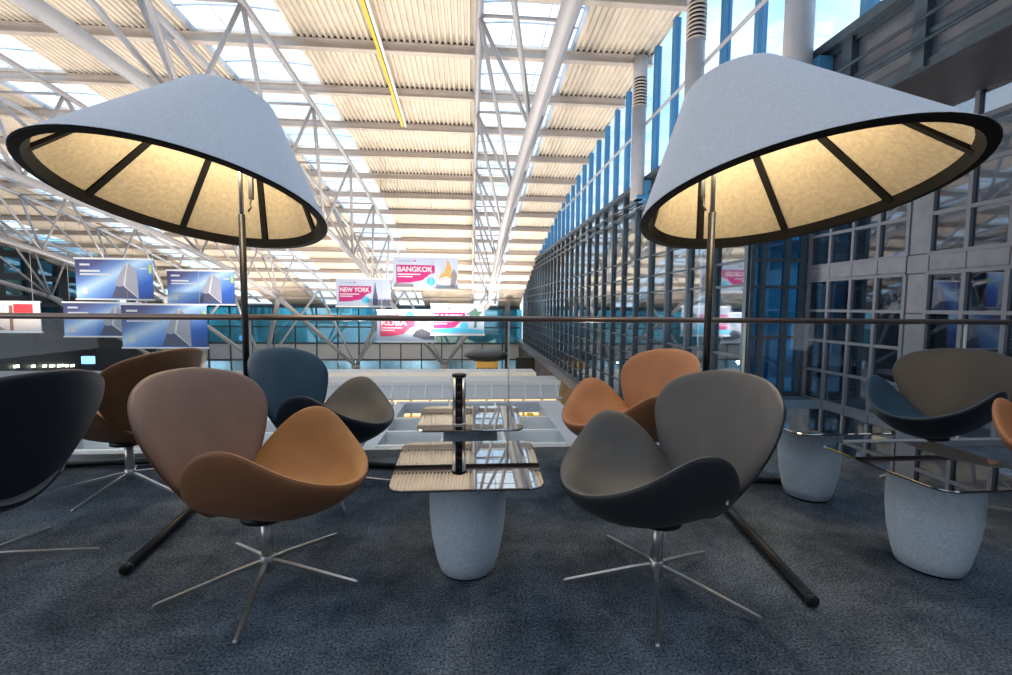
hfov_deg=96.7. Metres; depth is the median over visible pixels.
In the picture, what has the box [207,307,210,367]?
mullion
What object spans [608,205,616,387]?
mullion
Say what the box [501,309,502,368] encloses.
mullion
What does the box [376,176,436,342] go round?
banner
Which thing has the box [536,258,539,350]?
window
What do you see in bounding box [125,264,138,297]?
picture
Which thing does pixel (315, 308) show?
mullion
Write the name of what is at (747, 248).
mullion
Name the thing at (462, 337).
mullion
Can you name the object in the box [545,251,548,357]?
window
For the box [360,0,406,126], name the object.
rail
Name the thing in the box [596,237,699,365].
wall
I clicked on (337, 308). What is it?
mullion
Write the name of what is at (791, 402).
plinth
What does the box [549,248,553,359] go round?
window
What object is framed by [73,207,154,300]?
banner
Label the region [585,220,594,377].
window
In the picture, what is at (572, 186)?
upper mullion
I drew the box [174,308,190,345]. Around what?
picture
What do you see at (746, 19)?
trim
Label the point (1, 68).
bar
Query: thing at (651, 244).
mullion
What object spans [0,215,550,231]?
roof beam
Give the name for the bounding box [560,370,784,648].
lounge chair
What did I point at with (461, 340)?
column
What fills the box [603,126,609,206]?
upper mullion
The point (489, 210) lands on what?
bar
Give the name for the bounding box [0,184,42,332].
banner
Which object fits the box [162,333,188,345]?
picture
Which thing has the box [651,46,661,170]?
upper mullion
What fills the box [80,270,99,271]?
print
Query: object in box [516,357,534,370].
departure board
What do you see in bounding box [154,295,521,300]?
roof beam
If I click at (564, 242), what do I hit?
window
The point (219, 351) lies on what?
wall
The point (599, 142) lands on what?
upper mullion
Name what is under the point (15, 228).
skylight
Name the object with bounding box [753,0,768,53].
upper mullion
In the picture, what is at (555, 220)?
upper mullion
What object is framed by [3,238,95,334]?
wall
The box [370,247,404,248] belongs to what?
bar
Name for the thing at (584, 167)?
upper mullion
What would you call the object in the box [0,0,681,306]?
ceiling
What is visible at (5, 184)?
roof beam
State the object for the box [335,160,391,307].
banner
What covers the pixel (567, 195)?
upper mullion
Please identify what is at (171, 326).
picture
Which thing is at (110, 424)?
lounge chair
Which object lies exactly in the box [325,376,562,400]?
counter
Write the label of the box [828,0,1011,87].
frame
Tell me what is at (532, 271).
window
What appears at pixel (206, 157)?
floor lamp
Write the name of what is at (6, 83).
skylight
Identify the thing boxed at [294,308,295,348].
mullion
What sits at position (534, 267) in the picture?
window
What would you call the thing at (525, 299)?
window
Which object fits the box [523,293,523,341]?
mullion
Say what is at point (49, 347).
wall
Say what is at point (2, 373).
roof
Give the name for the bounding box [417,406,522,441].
side table
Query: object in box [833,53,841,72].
window
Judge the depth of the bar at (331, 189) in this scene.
33.07 m
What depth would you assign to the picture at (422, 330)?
28.27 m
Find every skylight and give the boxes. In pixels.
[0,42,335,303]
[0,156,264,302]
[0,220,166,300]
[163,0,424,304]
[473,0,590,304]
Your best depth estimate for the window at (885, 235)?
9.96 m
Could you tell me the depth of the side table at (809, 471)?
2.53 m
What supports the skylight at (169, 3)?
attached to the ceiling at (453, 22)
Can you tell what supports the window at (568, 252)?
in the wall at (883, 7)
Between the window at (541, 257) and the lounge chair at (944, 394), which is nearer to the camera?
the lounge chair at (944, 394)
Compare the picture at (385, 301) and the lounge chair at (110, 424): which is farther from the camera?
the picture at (385, 301)
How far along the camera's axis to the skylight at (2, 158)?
40.37 m
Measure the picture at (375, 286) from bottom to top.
1.503 m
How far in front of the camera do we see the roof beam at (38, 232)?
42.41 m
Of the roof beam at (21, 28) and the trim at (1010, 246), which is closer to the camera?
the trim at (1010, 246)
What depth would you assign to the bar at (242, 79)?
20.11 m
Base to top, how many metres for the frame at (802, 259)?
8.900 m
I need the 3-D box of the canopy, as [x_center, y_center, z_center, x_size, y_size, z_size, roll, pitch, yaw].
[-6.760,3.310,38.694,18.600,0.820,3.450,0,4,-4]
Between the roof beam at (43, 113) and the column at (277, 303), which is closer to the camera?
the roof beam at (43, 113)
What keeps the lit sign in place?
attached to the wall at (49, 347)
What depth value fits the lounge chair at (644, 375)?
2.86 m
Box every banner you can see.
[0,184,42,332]
[61,199,141,336]
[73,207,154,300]
[119,231,208,348]
[166,245,235,305]
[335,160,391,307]
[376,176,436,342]
[392,160,458,289]
[430,161,484,335]
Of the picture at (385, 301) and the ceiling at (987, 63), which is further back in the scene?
the picture at (385, 301)
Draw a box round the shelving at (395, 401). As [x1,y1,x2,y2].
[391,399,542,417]
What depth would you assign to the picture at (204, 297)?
28.95 m
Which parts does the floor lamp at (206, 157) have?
leg, leg, leg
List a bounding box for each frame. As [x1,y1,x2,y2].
[74,401,393,451]
[745,234,807,395]
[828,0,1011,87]
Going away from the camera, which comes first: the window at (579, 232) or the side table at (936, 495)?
the side table at (936, 495)
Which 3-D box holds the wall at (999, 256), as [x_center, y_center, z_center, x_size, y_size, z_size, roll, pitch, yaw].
[8.628,1.554,2.796,0.250,10.860,18.400,0,4,-4]
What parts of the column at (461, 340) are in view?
arm, arm, arm, arm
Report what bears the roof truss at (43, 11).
on the column at (461, 340)
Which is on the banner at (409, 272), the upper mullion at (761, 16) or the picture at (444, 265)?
the picture at (444, 265)
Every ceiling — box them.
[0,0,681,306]
[891,25,1011,104]
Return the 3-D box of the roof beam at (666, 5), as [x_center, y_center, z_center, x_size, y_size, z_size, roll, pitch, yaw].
[-20.172,-11.051,12.724,52.700,0.360,0.260,0,4,-4]
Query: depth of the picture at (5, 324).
27.70 m
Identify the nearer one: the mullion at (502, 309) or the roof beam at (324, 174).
the roof beam at (324, 174)
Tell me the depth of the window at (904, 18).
7.78 m
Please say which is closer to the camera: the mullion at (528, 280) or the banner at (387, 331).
the banner at (387, 331)
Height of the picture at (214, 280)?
1.875 m
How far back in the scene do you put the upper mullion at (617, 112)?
22.25 m
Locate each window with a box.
[156,303,516,369]
[522,198,800,400]
[524,285,526,343]
[529,276,530,345]
[530,271,532,346]
[532,266,534,348]
[534,260,536,349]
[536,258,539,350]
[538,257,541,352]
[541,253,545,355]
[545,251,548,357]
[547,251,550,357]
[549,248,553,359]
[552,246,557,362]
[556,244,560,364]
[559,239,567,369]
[565,235,571,373]
[570,233,575,374]
[573,230,580,377]
[578,225,587,380]
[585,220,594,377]
[592,212,606,380]
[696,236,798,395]
[801,273,907,417]
[808,201,912,267]
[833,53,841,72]
[843,435,893,439]
[857,3,913,84]
[919,265,1011,437]
[926,78,1011,254]
[932,0,1011,54]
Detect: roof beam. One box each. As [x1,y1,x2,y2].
[0,20,653,67]
[0,70,625,108]
[0,107,604,139]
[0,137,588,164]
[0,182,565,202]
[0,200,557,218]
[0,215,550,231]
[0,229,544,244]
[0,242,539,255]
[4,161,575,184]
[31,254,534,265]
[60,266,530,275]
[142,303,500,306]
[153,277,527,284]
[154,286,524,292]
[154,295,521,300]
[503,0,686,11]
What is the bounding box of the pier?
[504,303,509,368]
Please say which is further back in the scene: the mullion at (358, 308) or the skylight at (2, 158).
the mullion at (358, 308)
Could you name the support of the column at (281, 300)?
on the floor
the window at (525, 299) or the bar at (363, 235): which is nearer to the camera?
the bar at (363, 235)
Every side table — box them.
[388,441,543,580]
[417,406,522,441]
[777,409,895,502]
[824,442,1011,579]
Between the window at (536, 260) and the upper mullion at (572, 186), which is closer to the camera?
the upper mullion at (572, 186)
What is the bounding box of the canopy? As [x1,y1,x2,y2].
[327,369,535,376]
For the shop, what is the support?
on the floor
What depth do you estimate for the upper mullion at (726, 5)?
12.69 m
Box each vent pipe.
[630,54,650,203]
[684,0,707,97]
[782,0,833,70]
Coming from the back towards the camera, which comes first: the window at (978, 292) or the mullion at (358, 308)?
the mullion at (358, 308)
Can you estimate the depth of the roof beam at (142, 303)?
63.42 m
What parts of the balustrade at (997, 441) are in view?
handrail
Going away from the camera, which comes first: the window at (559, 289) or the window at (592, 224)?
the window at (592, 224)
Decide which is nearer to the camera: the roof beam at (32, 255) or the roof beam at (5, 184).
the roof beam at (5, 184)
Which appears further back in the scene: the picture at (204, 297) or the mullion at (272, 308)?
the mullion at (272, 308)
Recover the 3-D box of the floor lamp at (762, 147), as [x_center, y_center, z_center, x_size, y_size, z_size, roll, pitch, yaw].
[1.561,-0.267,2.516,1.598,2.408,1.564,-1,4,-22]
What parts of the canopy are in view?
roof panel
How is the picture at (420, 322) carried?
attached to the banner at (387, 331)
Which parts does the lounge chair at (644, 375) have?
seat, backrest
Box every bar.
[0,66,65,72]
[50,106,81,109]
[196,28,292,35]
[241,78,320,83]
[276,115,341,120]
[297,144,357,148]
[315,168,369,172]
[330,188,379,191]
[343,206,387,208]
[354,221,393,222]
[363,235,399,236]
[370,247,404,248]
[477,193,522,195]
[477,209,517,211]
[479,174,527,177]
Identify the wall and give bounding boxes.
[0,246,155,370]
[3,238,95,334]
[156,304,519,360]
[519,346,572,405]
[523,0,997,398]
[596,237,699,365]
[799,193,1011,438]
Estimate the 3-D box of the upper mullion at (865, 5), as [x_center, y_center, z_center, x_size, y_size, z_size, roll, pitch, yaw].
[6.602,-8.245,7.979,0.240,5.150,0.170,0,4,-4]
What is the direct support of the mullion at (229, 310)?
on the floor
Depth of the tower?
2.43 m
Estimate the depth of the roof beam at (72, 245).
45.04 m
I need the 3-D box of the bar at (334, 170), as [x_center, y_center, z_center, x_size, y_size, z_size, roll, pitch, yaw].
[-10.788,-11.089,29.906,3.700,0.040,0.520,0,4,-4]
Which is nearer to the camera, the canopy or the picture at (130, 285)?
the picture at (130, 285)
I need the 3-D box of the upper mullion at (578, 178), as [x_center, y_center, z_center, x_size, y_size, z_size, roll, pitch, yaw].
[4.852,-9.052,30.309,0.240,3.615,0.170,0,4,-4]
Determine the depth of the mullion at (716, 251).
13.25 m
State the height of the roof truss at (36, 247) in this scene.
9.784 m
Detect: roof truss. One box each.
[0,53,335,302]
[0,164,260,302]
[0,224,166,301]
[10,0,418,303]
[472,0,583,304]
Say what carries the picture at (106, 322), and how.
attached to the banner at (72, 327)
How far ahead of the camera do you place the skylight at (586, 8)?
21.06 m
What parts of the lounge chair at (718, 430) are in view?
leg, leg, seat, leg, mounting plate, leg, leg, backrest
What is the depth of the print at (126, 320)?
27.79 m
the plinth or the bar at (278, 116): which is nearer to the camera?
the plinth
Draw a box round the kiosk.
[465,349,507,368]
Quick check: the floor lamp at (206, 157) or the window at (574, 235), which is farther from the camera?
the window at (574, 235)
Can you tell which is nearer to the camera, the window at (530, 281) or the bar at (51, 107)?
the bar at (51, 107)
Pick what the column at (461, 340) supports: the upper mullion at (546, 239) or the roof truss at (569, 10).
the roof truss at (569, 10)
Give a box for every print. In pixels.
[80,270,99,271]
[80,273,109,274]
[126,320,158,321]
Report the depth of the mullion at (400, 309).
65.25 m
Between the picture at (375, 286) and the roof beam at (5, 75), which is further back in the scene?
the picture at (375, 286)
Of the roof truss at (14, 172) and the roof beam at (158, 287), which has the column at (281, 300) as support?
the roof truss at (14, 172)
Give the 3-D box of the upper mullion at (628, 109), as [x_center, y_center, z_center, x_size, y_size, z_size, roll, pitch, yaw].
[5.604,-8.893,20.726,0.240,4.649,0.170,0,4,-4]
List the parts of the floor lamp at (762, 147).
pull handle, leg, leg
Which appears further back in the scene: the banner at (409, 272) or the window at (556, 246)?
the window at (556, 246)
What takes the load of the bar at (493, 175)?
attached to the skylight at (586, 8)
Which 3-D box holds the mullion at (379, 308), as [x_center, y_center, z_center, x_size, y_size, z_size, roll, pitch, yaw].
[-18.193,0.662,64.963,0.160,10.500,0.250,0,4,-4]
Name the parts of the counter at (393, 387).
roof panel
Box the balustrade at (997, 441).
[0,313,1011,460]
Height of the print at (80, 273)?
0.096 m
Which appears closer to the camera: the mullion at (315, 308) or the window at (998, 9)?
the window at (998, 9)
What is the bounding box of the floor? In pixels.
[0,446,1011,674]
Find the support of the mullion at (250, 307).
on the floor
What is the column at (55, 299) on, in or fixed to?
on the floor
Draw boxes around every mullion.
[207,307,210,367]
[228,307,232,369]
[250,307,252,352]
[272,308,274,346]
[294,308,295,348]
[315,308,317,356]
[337,308,338,368]
[358,308,359,364]
[379,308,380,368]
[400,309,401,368]
[461,337,462,368]
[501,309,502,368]
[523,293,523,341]
[527,280,528,344]
[545,238,547,249]
[547,232,550,248]
[551,225,553,245]
[554,218,556,243]
[557,211,560,240]
[561,203,564,237]
[566,194,569,234]
[570,185,574,231]
[576,175,580,226]
[581,165,586,222]
[588,153,593,217]
[595,140,601,212]
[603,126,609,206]
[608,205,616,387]
[613,109,620,199]
[618,197,627,399]
[623,91,631,191]
[631,202,640,356]
[646,178,655,350]
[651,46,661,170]
[662,247,671,348]
[669,17,681,139]
[683,249,693,351]
[710,248,719,369]
[719,0,732,64]
[739,245,749,372]
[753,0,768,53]
[859,0,880,16]
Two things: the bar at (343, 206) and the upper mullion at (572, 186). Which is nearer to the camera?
the upper mullion at (572, 186)
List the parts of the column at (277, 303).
arm, arm, arm, arm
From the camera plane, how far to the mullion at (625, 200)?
21.16 m
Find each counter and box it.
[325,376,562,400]
[363,400,577,446]
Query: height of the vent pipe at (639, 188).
5.550 m
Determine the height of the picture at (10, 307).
1.533 m
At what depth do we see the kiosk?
50.81 m
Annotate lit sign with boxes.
[81,356,94,363]
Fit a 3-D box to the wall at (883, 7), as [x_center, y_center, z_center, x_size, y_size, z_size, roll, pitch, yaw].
[5.052,-2.307,26.779,0.350,9.525,68.800,0,4,-4]
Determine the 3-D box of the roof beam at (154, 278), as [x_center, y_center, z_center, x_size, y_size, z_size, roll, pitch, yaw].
[-23.472,-6.912,54.588,52.700,0.360,0.260,0,4,-4]
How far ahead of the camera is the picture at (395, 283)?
28.37 m
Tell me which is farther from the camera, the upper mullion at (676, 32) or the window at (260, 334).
the window at (260, 334)
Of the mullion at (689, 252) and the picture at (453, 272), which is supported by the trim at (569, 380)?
the mullion at (689, 252)
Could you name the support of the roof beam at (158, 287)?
attached to the ceiling at (453, 22)
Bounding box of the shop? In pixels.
[325,399,555,417]
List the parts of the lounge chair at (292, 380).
backrest, seat, leg, leg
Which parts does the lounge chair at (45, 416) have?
leg, seat, leg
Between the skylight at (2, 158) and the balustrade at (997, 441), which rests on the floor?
the balustrade at (997, 441)
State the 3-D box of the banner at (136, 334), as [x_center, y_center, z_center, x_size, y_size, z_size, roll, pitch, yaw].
[-21.147,-5.168,27.642,5.110,11.746,0.103,0,4,-4]
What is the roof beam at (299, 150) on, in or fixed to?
attached to the ceiling at (453, 22)
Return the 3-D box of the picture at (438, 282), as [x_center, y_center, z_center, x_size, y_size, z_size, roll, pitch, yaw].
[-3.990,-3.495,28.554,1.056,0.454,0.010,0,4,-4]
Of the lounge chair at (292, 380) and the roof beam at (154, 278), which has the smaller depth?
the lounge chair at (292, 380)
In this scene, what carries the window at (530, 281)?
in the wall at (883, 7)
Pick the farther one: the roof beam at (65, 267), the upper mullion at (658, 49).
the roof beam at (65, 267)
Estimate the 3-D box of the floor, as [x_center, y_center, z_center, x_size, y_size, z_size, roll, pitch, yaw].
[-0.122,1.329,-0.740,17.650,0.350,8.360,0,4,-4]
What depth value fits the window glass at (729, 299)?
14.31 m
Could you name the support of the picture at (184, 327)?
attached to the banner at (136, 334)
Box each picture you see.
[0,308,38,330]
[8,305,13,329]
[101,325,121,334]
[103,307,114,325]
[111,306,121,331]
[112,286,136,297]
[114,307,121,330]
[115,265,125,286]
[123,263,137,297]
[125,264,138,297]
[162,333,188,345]
[165,310,177,333]
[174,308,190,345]
[177,310,191,345]
[200,293,219,302]
[201,275,211,293]
[208,274,220,302]
[210,275,221,302]
[373,284,377,304]
[378,298,389,304]
[393,281,413,286]
[413,329,434,339]
[416,324,434,336]
[419,321,430,324]
[431,328,483,332]
[435,279,450,285]
[439,260,450,278]
[450,269,456,286]
[466,308,481,327]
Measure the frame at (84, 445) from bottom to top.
0.800 m
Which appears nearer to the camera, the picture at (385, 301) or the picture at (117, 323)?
the picture at (385, 301)
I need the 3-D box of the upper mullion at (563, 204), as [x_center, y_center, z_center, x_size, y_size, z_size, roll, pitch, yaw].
[4.475,-9.025,35.108,0.240,2.886,0.170,0,4,-4]
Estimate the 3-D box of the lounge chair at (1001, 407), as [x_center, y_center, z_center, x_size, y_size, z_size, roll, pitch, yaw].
[2.797,0.549,2.151,0.783,0.829,0.715,-1,4,-22]
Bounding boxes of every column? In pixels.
[47,294,218,353]
[165,290,318,352]
[278,289,403,368]
[391,290,493,368]
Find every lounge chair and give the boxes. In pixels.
[0,369,104,556]
[53,348,206,511]
[127,367,367,645]
[247,347,393,510]
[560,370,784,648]
[562,349,700,441]
[865,348,1011,477]
[988,398,1011,511]
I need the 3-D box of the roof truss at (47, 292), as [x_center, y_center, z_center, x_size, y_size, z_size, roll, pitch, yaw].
[-42.614,-6.999,24.543,3.370,9.784,70.438,0,4,-4]
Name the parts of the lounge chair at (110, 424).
leg, leg, seat, mounting plate, leg, backrest, leg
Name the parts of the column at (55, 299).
arm, arm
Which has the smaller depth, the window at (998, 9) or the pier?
the window at (998, 9)
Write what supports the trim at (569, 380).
attached to the wall at (565, 391)
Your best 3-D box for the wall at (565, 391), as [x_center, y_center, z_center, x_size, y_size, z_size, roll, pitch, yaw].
[4.075,5.248,40.509,0.300,5.150,56.800,0,4,-4]
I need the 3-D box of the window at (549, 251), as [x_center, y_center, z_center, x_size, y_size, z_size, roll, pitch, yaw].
[4.003,-2.967,41.130,0.024,9.850,1.490,0,4,-4]
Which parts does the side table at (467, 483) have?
glass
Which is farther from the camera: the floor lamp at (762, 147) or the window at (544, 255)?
the window at (544, 255)
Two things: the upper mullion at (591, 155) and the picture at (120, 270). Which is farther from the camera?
the picture at (120, 270)
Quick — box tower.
[452,373,466,424]
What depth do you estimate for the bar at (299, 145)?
26.54 m
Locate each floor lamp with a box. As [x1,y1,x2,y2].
[6,74,395,575]
[639,53,1003,607]
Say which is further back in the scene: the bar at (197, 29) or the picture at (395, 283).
the picture at (395, 283)
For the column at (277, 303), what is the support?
on the floor
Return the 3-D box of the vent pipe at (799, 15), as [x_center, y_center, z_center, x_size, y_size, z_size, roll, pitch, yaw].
[6.090,-7.625,9.089,0.785,5.550,0.700,0,4,-4]
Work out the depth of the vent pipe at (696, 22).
13.20 m
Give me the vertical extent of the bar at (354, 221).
0.040 m
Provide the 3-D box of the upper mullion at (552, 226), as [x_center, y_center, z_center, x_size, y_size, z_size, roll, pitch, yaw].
[4.098,-8.929,39.912,0.240,2.017,0.170,0,4,-4]
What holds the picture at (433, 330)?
attached to the banner at (438, 328)
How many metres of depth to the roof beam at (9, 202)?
36.26 m
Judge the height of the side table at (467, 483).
0.452 m
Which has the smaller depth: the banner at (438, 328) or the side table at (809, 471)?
the side table at (809, 471)
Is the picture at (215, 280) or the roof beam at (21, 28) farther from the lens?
the picture at (215, 280)
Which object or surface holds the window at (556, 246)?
in the wall at (883, 7)
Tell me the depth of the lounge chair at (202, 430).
1.73 m
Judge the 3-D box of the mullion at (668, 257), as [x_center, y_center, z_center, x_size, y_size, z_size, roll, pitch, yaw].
[5.899,-1.250,16.462,0.190,10.000,0.140,0,4,-4]
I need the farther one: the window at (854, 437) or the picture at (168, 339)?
the picture at (168, 339)
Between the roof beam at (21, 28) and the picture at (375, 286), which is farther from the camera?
the picture at (375, 286)
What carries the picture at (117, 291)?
attached to the banner at (96, 278)
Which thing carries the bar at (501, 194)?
attached to the skylight at (586, 8)
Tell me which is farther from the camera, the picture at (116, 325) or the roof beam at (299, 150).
the picture at (116, 325)
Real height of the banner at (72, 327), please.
10.961 m
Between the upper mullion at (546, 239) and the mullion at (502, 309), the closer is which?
the upper mullion at (546, 239)
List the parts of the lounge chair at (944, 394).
mounting plate, seat, backrest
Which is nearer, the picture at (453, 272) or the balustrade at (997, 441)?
the balustrade at (997, 441)
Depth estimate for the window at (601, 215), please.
24.62 m
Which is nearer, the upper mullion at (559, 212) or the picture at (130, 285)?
the picture at (130, 285)
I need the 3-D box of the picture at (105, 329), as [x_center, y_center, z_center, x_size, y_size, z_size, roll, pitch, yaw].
[-25.393,-1.057,29.070,1.601,1.785,0.010,0,4,-4]
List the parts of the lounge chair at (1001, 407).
leg, seat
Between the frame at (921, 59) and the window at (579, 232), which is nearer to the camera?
the frame at (921, 59)
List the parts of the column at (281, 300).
arm, arm, arm, arm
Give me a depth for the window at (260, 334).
68.28 m
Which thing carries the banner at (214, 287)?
hanging from the ceiling at (453, 22)
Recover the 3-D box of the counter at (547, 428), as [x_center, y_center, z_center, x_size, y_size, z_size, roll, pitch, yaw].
[-0.613,2.898,11.519,5.600,0.800,8.400,0,4,-4]
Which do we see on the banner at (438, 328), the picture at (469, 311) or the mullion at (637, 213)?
the picture at (469, 311)
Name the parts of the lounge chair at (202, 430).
backrest, leg, leg, leg, mounting plate, seat, leg, leg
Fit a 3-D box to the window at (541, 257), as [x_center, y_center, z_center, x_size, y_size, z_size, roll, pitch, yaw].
[3.590,-3.333,45.961,0.190,10.000,1.615,0,4,-4]
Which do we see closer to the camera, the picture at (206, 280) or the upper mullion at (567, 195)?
the picture at (206, 280)
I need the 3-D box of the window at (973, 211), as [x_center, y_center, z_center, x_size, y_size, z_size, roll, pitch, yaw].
[8.197,-2.835,7.179,0.110,2.723,2.670,0,4,-4]
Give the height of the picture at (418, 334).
0.688 m
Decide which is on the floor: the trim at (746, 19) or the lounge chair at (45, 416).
the lounge chair at (45, 416)
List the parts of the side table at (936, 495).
glass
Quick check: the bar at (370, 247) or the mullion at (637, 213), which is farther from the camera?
the bar at (370, 247)
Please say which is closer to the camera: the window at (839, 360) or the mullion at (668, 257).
the window at (839, 360)
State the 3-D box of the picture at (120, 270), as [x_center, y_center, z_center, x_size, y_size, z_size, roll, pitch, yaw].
[-23.936,-3.890,27.976,0.810,1.494,0.010,0,4,-4]
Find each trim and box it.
[514,338,658,442]
[562,0,767,210]
[821,246,1011,438]
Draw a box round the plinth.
[782,396,814,408]
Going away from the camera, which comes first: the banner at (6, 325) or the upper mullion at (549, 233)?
the banner at (6, 325)
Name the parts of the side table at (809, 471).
glass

